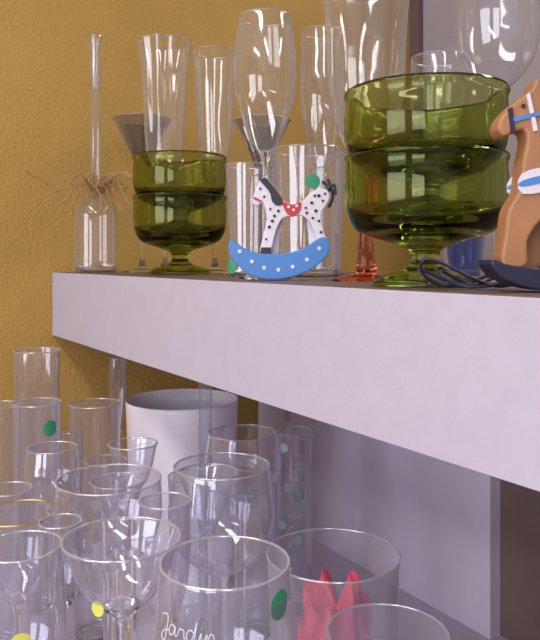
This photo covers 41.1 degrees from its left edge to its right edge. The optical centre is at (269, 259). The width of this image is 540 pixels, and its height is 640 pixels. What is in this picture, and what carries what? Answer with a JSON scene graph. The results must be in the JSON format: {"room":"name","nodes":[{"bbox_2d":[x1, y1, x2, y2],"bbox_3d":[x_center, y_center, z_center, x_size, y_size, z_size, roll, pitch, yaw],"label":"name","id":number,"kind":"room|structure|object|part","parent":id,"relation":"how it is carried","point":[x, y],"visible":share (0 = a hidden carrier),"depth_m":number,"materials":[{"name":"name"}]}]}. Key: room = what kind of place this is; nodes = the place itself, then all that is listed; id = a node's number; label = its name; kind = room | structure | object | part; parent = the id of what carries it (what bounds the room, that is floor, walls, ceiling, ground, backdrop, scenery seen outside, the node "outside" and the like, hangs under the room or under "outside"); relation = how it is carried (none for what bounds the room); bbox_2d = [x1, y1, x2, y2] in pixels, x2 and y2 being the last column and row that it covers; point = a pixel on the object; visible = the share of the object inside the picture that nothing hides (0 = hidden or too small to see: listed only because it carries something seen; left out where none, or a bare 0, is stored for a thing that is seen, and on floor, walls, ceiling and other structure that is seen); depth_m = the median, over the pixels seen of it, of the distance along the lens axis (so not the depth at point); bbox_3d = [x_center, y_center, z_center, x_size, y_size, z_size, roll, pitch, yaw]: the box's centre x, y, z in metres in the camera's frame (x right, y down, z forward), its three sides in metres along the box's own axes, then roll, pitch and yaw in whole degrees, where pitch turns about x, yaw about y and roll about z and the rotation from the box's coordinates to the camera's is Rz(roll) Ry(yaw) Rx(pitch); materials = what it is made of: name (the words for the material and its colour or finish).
{"room":"thrift shop","nodes":[
{"label":"thrift shop","id":0,"kind":"room"},
{"bbox_2d":[0,0,409,563],"bbox_3d":[-0.407,0.125,1.299,6.200,2.850,0.100,0,0,-32],"label":"wall","id":1,"kind":"structure","parent":0,"point":[61,92],"depth_m":1.32,"materials":[{"name":"paint"}]},
{"bbox_2d":[410,0,539,274],"bbox_3d":[0.729,-0.380,1.935,0.924,1.280,0.900,0,0,-32],"label":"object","id":2,"kind":"object","parent":1,"relation":"attached to","point":[500,37],"visible":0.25,"depth_m":1.53,"materials":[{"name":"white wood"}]},
{"bbox_3d":[0.343,-0.460,1.692,0.012,1.120,0.030,0,0,-32],"label":"frame","id":3,"kind":"part","parent":2,"relation":"part of","materials":[{"name":"brown wood"}]},
{"bbox_3d":[0.813,1.525,-0.650,6.000,0.050,4.500,0,0,-32],"label":"floor","id":4,"kind":"structure","parent":0,"visible":0},
{"bbox_2d":[0,270,539,639],"bbox_3d":[0.179,0.760,0.486,0.770,1.479,1.899,0,0,-32],"label":"display shelf","id":5,"kind":"object","parent":4,"relation":"on","point":[421,405],"visible":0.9,"depth_m":0.94,"materials":[{"name":"white paint"}]},
{"bbox_2d":[0,400,21,639],"bbox_3d":[-0.359,0.350,0.950,0.060,0.319,0.060,0,0,-32],"label":"drinking glass","id":6,"kind":"object","parent":5,"relation":"on","point":[4,635],"visible":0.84,"depth_m":0.95,"materials":[{"name":"clear glass"}]},
{"bbox_2d":[2,481,32,635],"bbox_3d":[-0.274,0.374,0.755,0.050,0.270,0.050,0,0,-32],"label":"drinking glass","id":7,"kind":"object","parent":5,"relation":"on","point":[9,481],"visible":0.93,"depth_m":0.76,"materials":[{"name":"clear glass"}]},
{"bbox_2d":[0,499,58,636],"bbox_3d":[-0.234,0.372,0.670,0.073,0.276,0.073,0,0,-32],"label":"goblet","id":8,"kind":"object","parent":5,"relation":"on","point":[17,600],"visible":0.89,"depth_m":0.67,"materials":[{"name":"clear glass"}]},
{"bbox_2d":[0,530,66,639],"bbox_3d":[-0.181,0.358,0.520,0.065,0.304,0.065,0,0,-13],"label":"tumbler","id":9,"kind":"object","parent":5,"relation":"on","point":[22,636],"visible":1,"depth_m":0.52,"materials":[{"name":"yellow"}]},
{"bbox_2d":[13,347,60,614],"bbox_3d":[-0.343,0.321,1.060,0.067,0.378,0.067,0,0,-32],"label":"drinking glass","id":10,"kind":"object","parent":5,"relation":"on","point":[38,601],"visible":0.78,"depth_m":1.05,"materials":[{"name":"clear glass"}]},
{"bbox_2d":[12,397,61,639],"bbox_3d":[-0.301,0.346,0.930,0.061,0.327,0.061,0,0,-32],"label":"drinking glass","id":11,"kind":"object","parent":5,"relation":"on","point":[49,428],"visible":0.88,"depth_m":0.92,"materials":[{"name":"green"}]},
{"bbox_2d":[24,441,79,639],"bbox_3d":[-0.254,0.364,0.840,0.063,0.292,0.063,0,0,-13],"label":"wine glass","id":12,"kind":"object","parent":5,"relation":"on","point":[49,508],"visible":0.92,"depth_m":0.84,"materials":[{"name":"clear glass"}]},
{"bbox_2d":[37,513,81,639],"bbox_3d":[-0.175,0.363,0.600,0.036,0.293,0.036,0,0,-32],"label":"glass","id":13,"kind":"object","parent":5,"relation":"on","point":[57,605],"visible":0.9,"depth_m":0.60,"materials":[{"name":"clear glass"}]},
{"bbox_2d":[57,427,82,597],"bbox_3d":[-0.306,0.385,1.100,0.038,0.250,0.038,0,0,-32],"label":"drinking glass","id":14,"kind":"object","parent":5,"relation":"on","point":[69,587],"visible":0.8,"depth_m":1.10,"materials":[{"name":"clear glass"}]},
{"bbox_2d":[26,33,133,272],"bbox_3d":[-0.288,-0.175,1.168,0.224,0.392,0.199,0,0,-32],"label":"bottle","id":15,"kind":"object","parent":5,"relation":"on","point":[95,266],"visible":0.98,"depth_m":1.18,"materials":[{"name":"clear glass"}]},
{"bbox_3d":[-0.288,-0.175,1.190,0.068,0.392,0.068,0,0,-32],"label":"bottle glass","id":16,"kind":"part","parent":15,"relation":"part of","materials":[{"name":"clear glass"}]},
{"bbox_2d":[69,398,120,639],"bbox_3d":[-0.238,0.352,0.980,0.070,0.315,0.070,0,0,-32],"label":"drinking glass","id":17,"kind":"object","parent":5,"relation":"on","point":[92,629],"visible":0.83,"depth_m":0.97,"materials":[{"name":"clear glass"}]},
{"bbox_2d":[84,454,127,639],"bbox_3d":[-0.205,0.380,0.900,0.054,0.260,0.054,0,0,-32],"label":"wine glass","id":18,"kind":"object","parent":5,"relation":"on","point":[108,515],"visible":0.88,"depth_m":0.90,"materials":[{"name":"clear glass"}]},
{"bbox_2d":[54,463,161,639],"bbox_3d":[-0.147,0.355,0.660,0.096,0.310,0.096,0,0,-32],"label":"wine glass","id":19,"kind":"object","parent":5,"relation":"on","point":[108,570],"visible":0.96,"depth_m":0.66,"materials":[{"name":"clear glass"}]},
{"bbox_2d":[108,356,125,567],"bbox_3d":[-0.253,0.336,1.200,0.032,0.348,0.032,0,0,-32],"label":"champagne flute","id":20,"kind":"object","parent":5,"relation":"on","point":[115,429],"visible":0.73,"depth_m":1.20,"materials":[{"name":"clear glass"}]},
{"bbox_2d":[89,472,145,595],"bbox_3d":[-0.157,0.368,0.745,0.058,0.282,0.058,0,0,-32],"label":"glass","id":21,"kind":"object","parent":5,"relation":"on","point":[117,549],"visible":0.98,"depth_m":0.74,"materials":[{"name":"clear glass"}]},
{"bbox_2d":[60,516,181,639],"bbox_3d":[-0.109,0.357,0.530,0.087,0.306,0.087,0,0,-32],"label":"coupe glass","id":22,"kind":"object","parent":5,"relation":"on","point":[121,609],"visible":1,"depth_m":0.52,"materials":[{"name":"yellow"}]},
{"bbox_2d":[108,437,157,639],"bbox_3d":[-0.164,0.364,0.860,0.059,0.291,0.059,0,0,-32],"label":"glass","id":23,"kind":"object","parent":5,"relation":"on","point":[132,496],"visible":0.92,"depth_m":0.86,"materials":[{"name":"clear glass"}]},
{"bbox_2d":[112,113,171,271],"bbox_3d":[-0.221,-0.112,1.245,0.102,0.265,0.102,0,0,-32],"label":"martini glass","id":24,"kind":"object","parent":5,"relation":"on","point":[131,127],"visible":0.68,"depth_m":1.22,"materials":[{"name":"clear glass"}]},
{"bbox_2d":[138,491,190,639],"bbox_3d":[-0.087,0.355,0.600,0.044,0.310,0.044,0,0,-32],"label":"champagne flute","id":25,"kind":"object","parent":5,"relation":"on","point":[162,618],"visible":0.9,"depth_m":0.59,"materials":[{"name":"clear glass"}]},
{"bbox_2d":[136,33,192,272],"bbox_3d":[-0.164,-0.161,1.129,0.088,0.363,0.087,0,0,-32],"label":"glass","id":26,"kind":"object","parent":5,"relation":"on","point":[165,259],"visible":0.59,"depth_m":1.13,"materials":[{"name":"clear glass"}]},
{"bbox_2d":[132,150,226,274],"bbox_3d":[-0.129,-0.063,1.030,0.134,0.168,0.134,0,0,-12],"label":"dishes","id":27,"kind":"object","parent":5,"relation":"on","point":[179,199],"visible":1,"depth_m":0.98,"materials":[{"name":"green glass"}]},
{"bbox_3d":[-0.129,-0.091,1.030,0.134,0.112,0.134,0,0,-32],"label":"dish","id":28,"kind":"part","parent":27,"relation":"part of","materials":[{"name":"green glass"}]},
{"bbox_3d":[-0.129,-0.035,1.030,0.134,0.112,0.134,0,0,-32],"label":"dish","id":29,"kind":"part","parent":27,"relation":"part of","materials":[{"name":"green glass"}]},
{"bbox_2d":[126,389,237,604],"bbox_3d":[-0.139,0.367,1.140,0.176,0.294,0.176,0,0,-32],"label":"vase","id":30,"kind":"object","parent":5,"relation":"on","point":[179,420],"visible":0.79,"depth_m":1.07,"materials":[{"name":"white ceramic"}]},
{"bbox_2d":[167,468,215,639],"bbox_3d":[-0.100,0.392,0.920,0.062,0.235,0.062,0,0,-32],"label":"drinking glass","id":31,"kind":"object","parent":5,"relation":"on","point":[187,468],"visible":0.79,"depth_m":0.92,"materials":[{"name":"clear glass"}]},
{"bbox_2d":[199,386,211,629],"bbox_3d":[-0.090,0.337,1.000,0.020,0.346,0.020,0,0,-32],"label":"bud vase","id":32,"kind":"object","parent":5,"relation":"on","point":[201,621],"visible":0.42,"depth_m":1.00,"materials":[{"name":"clear glass"}]},
{"bbox_2d":[176,463,239,639],"bbox_3d":[-0.067,0.369,0.775,0.068,0.282,0.068,0,0,-32],"label":"wine glass","id":33,"kind":"object","parent":5,"relation":"on","point":[208,543],"visible":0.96,"depth_m":0.77,"materials":[{"name":"clear glass"}]},
{"bbox_2d":[193,45,236,273],"bbox_3d":[-0.086,-0.152,1.120,0.068,0.345,0.068,0,0,-32],"label":"champagne flute","id":34,"kind":"object","parent":5,"relation":"on","point":[214,268],"visible":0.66,"depth_m":1.11,"materials":[{"name":"clear glass"}]},
{"bbox_2d":[168,452,274,639],"bbox_3d":[-0.045,0.351,0.680,0.101,0.316,0.101,0,0,-32],"label":"glass","id":35,"kind":"object","parent":5,"relation":"on","point":[221,573],"visible":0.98,"depth_m":0.67,"materials":[{"name":"clear glass"}]},
{"bbox_2d":[152,535,296,639],"bbox_3d":[-0.029,0.351,0.460,0.092,0.318,0.092,0,0,-32],"label":"glass","id":36,"kind":"object","parent":5,"relation":"on","point":[279,603],"visible":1,"depth_m":0.44,"materials":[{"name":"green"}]},
{"bbox_2d":[205,424,281,639],"bbox_3d":[-0.032,0.357,0.860,0.090,0.305,0.090,0,0,38],"label":"wine glass","id":37,"kind":"object","parent":5,"relation":"on","point":[242,500],"visible":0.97,"depth_m":0.86,"materials":[{"name":"clear glass"}]},
{"bbox_2d":[225,162,270,276],"bbox_3d":[-0.028,-0.049,0.905,0.058,0.140,0.058,0,0,-32],"label":"drinking glass","id":38,"kind":"object","parent":5,"relation":"on","point":[232,270],"visible":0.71,"depth_m":0.89,"materials":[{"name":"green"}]},
{"bbox_2d":[233,458,277,639],"bbox_3d":[-0.020,0.395,0.985,0.062,0.230,0.062,0,0,-32],"label":"drinking glass","id":39,"kind":"object","parent":5,"relation":"on","point":[257,628],"visible":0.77,"depth_m":0.98,"materials":[{"name":"clear glass"}]},
{"bbox_2d":[233,114,290,246],"bbox_3d":[-0.011,-0.087,1.000,0.082,0.215,0.082,0,0,-32],"label":"martini glass","id":40,"kind":"object","parent":5,"relation":"on","point":[264,131],"visible":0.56,"depth_m":0.98,"materials":[{"name":"clear glass"}]},
{"bbox_2d":[234,8,295,278],"bbox_3d":[-0.006,-0.126,0.810,0.070,0.294,0.070,0,0,0],"label":"champagne flute","id":41,"kind":"object","parent":5,"relation":"on","point":[265,153],"visible":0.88,"depth_m":0.81,"materials":[{"name":"clear glass"}]},
{"bbox_2d":[229,177,336,279],"bbox_3d":[0.013,-0.032,0.736,0.110,0.105,0.023,0,0,0],"label":"rocking horse","id":42,"kind":"object","parent":5,"relation":"on","point":[267,264],"visible":1,"depth_m":0.73},
{"bbox_3d":[0.044,-0.031,0.744,0.011,0.038,0.006,0,0,0],"label":"hind leg","id":43,"kind":"part","parent":42,"relation":"part of","materials":[{"name":"white wood"}]},
{"bbox_2d":[273,425,313,616],"bbox_3d":[0.034,0.379,1.050,0.060,0.262,0.060,0,0,-32],"label":"drinking glass","id":44,"kind":"object","parent":5,"relation":"on","point":[298,601],"visible":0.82,"depth_m":1.03,"materials":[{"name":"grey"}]},
{"bbox_2d":[270,144,344,276],"bbox_3d":[0.047,-0.059,0.910,0.096,0.160,0.096,0,0,-32],"label":"drinking glass","id":45,"kind":"object","parent":5,"relation":"on","point":[312,180],"visible":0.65,"depth_m":0.88,"materials":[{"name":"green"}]},
{"bbox_2d":[300,25,343,274],"bbox_3d":[0.074,-0.151,1.020,0.062,0.344,0.062,0,0,-32],"label":"champagne flute","id":46,"kind":"object","parent":5,"relation":"on","point":[322,170],"visible":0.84,"depth_m":1.02,"materials":[{"name":"clear glass"}]},
{"bbox_2d":[266,528,400,639],"bbox_3d":[0.052,0.377,0.600,0.112,0.266,0.112,0,0,-32],"label":"tumbler","id":47,"kind":"object","parent":5,"relation":"on","point":[268,551],"visible":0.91,"depth_m":0.58,"materials":[{"name":"clear glass"}]},
{"bbox_2d":[297,567,371,639],"bbox_3d":[0.053,0.379,0.599,0.075,0.250,0.075,0,0,-10],"label":"crumpled napkin","id":48,"kind":"object","parent":47,"relation":"in","point":[321,602],"visible":0.99,"depth_m":0.59,"materials":[{"name":"fabric"}]},
{"bbox_2d":[323,0,408,281],"bbox_3d":[0.096,-0.128,0.720,0.092,0.298,0.092,0,0,-32],"label":"glass","id":49,"kind":"object","parent":5,"relation":"on","point":[365,265],"visible":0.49,"depth_m":0.71,"materials":[{"name":"clear glass"}]},
{"bbox_3d":[0.149,0.321,1.232,0.030,0.379,0.603,0,0,-32],"label":"panel","id":50,"kind":"part","parent":5,"relation":"part of","materials":[{"name":"white paint"}]},
{"bbox_2d":[327,603,450,639],"bbox_3d":[0.082,0.384,0.500,0.085,0.252,0.085,0,0,-32],"label":"tumbler","id":51,"kind":"object","parent":5,"relation":"on","point":[329,629],"visible":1,"depth_m":0.52,"materials":[{"name":"clear glass"}]},
{"bbox_2d":[343,72,510,287],"bbox_3d":[0.125,-0.057,0.580,0.131,0.156,0.131,0,0,44],"label":"dishes","id":52,"kind":"object","parent":5,"relation":"on","point":[426,174],"visible":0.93,"depth_m":0.53,"materials":[{"name":"green glass"}]},
{"bbox_3d":[0.125,-0.083,0.580,0.131,0.104,0.131,0,0,-32],"label":"dish","id":53,"kind":"part","parent":52,"relation":"part of","materials":[{"name":"green glass"}]},
{"bbox_3d":[0.125,-0.031,0.580,0.131,0.104,0.131,0,0,-32],"label":"dish","id":54,"kind":"part","parent":52,"relation":"part of","materials":[{"name":"green glass"}]},
{"bbox_2d":[410,50,469,266],"bbox_3d":[0.203,-0.110,0.860,0.072,0.262,0.072,0,0,-32],"label":"wine glass","id":55,"kind":"object","parent":5,"relation":"on","point":[441,253],"visible":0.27,"depth_m":0.86,"materials":[{"name":"clear glass"}]},
{"bbox_2d":[446,235,484,275],"bbox_3d":[0.257,-0.007,0.950,0.054,0.055,0.054,0,0,-32],"label":"votive holder","id":56,"kind":"object","parent":5,"relation":"on","point":[464,256],"visible":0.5,"depth_m":0.93,"materials":[{"name":"blue glass"}]},
{"bbox_2d":[418,258,539,288],"bbox_3d":[0.148,0.009,0.510,0.087,0.022,0.026,0,0,0],"label":"cord","id":57,"kind":"object","parent":5,"relation":"on","point":[448,282],"visible":0.69,"depth_m":0.51,"materials":[{"name":"rubber"},{"name":"plastic"}]},
{"bbox_2d":[454,0,539,282],"bbox_3d":[0.215,-0.134,0.680,0.084,0.310,0.084,0,0,-32],"label":"goblet","id":58,"kind":"object","parent":5,"relation":"on","point":[495,231],"visible":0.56,"depth_m":0.68,"materials":[{"name":"clear glass"}]},
{"bbox_2d":[478,79,539,290],"bbox_3d":[0.205,-0.048,0.475,0.128,0.137,0.034,0,0,0],"label":"rocking horse","id":59,"kind":"object","parent":5,"relation":"on","point":[515,262],"visible":1,"depth_m":0.46},
{"bbox_3d":[0.189,-0.054,0.460,0.060,0.014,0.003,0,0,0],"label":"strap trim","id":60,"kind":"part","parent":59,"relation":"part of","materials":[{"name":"blue paint"}]},
{"bbox_3d":[0.661,0.321,0.432,0.010,0.379,1.296,0,0,-32],"label":"panel brown","id":61,"kind":"part","parent":5,"relation":"part of","materials":[{"name":"brown wood"}]}
]}

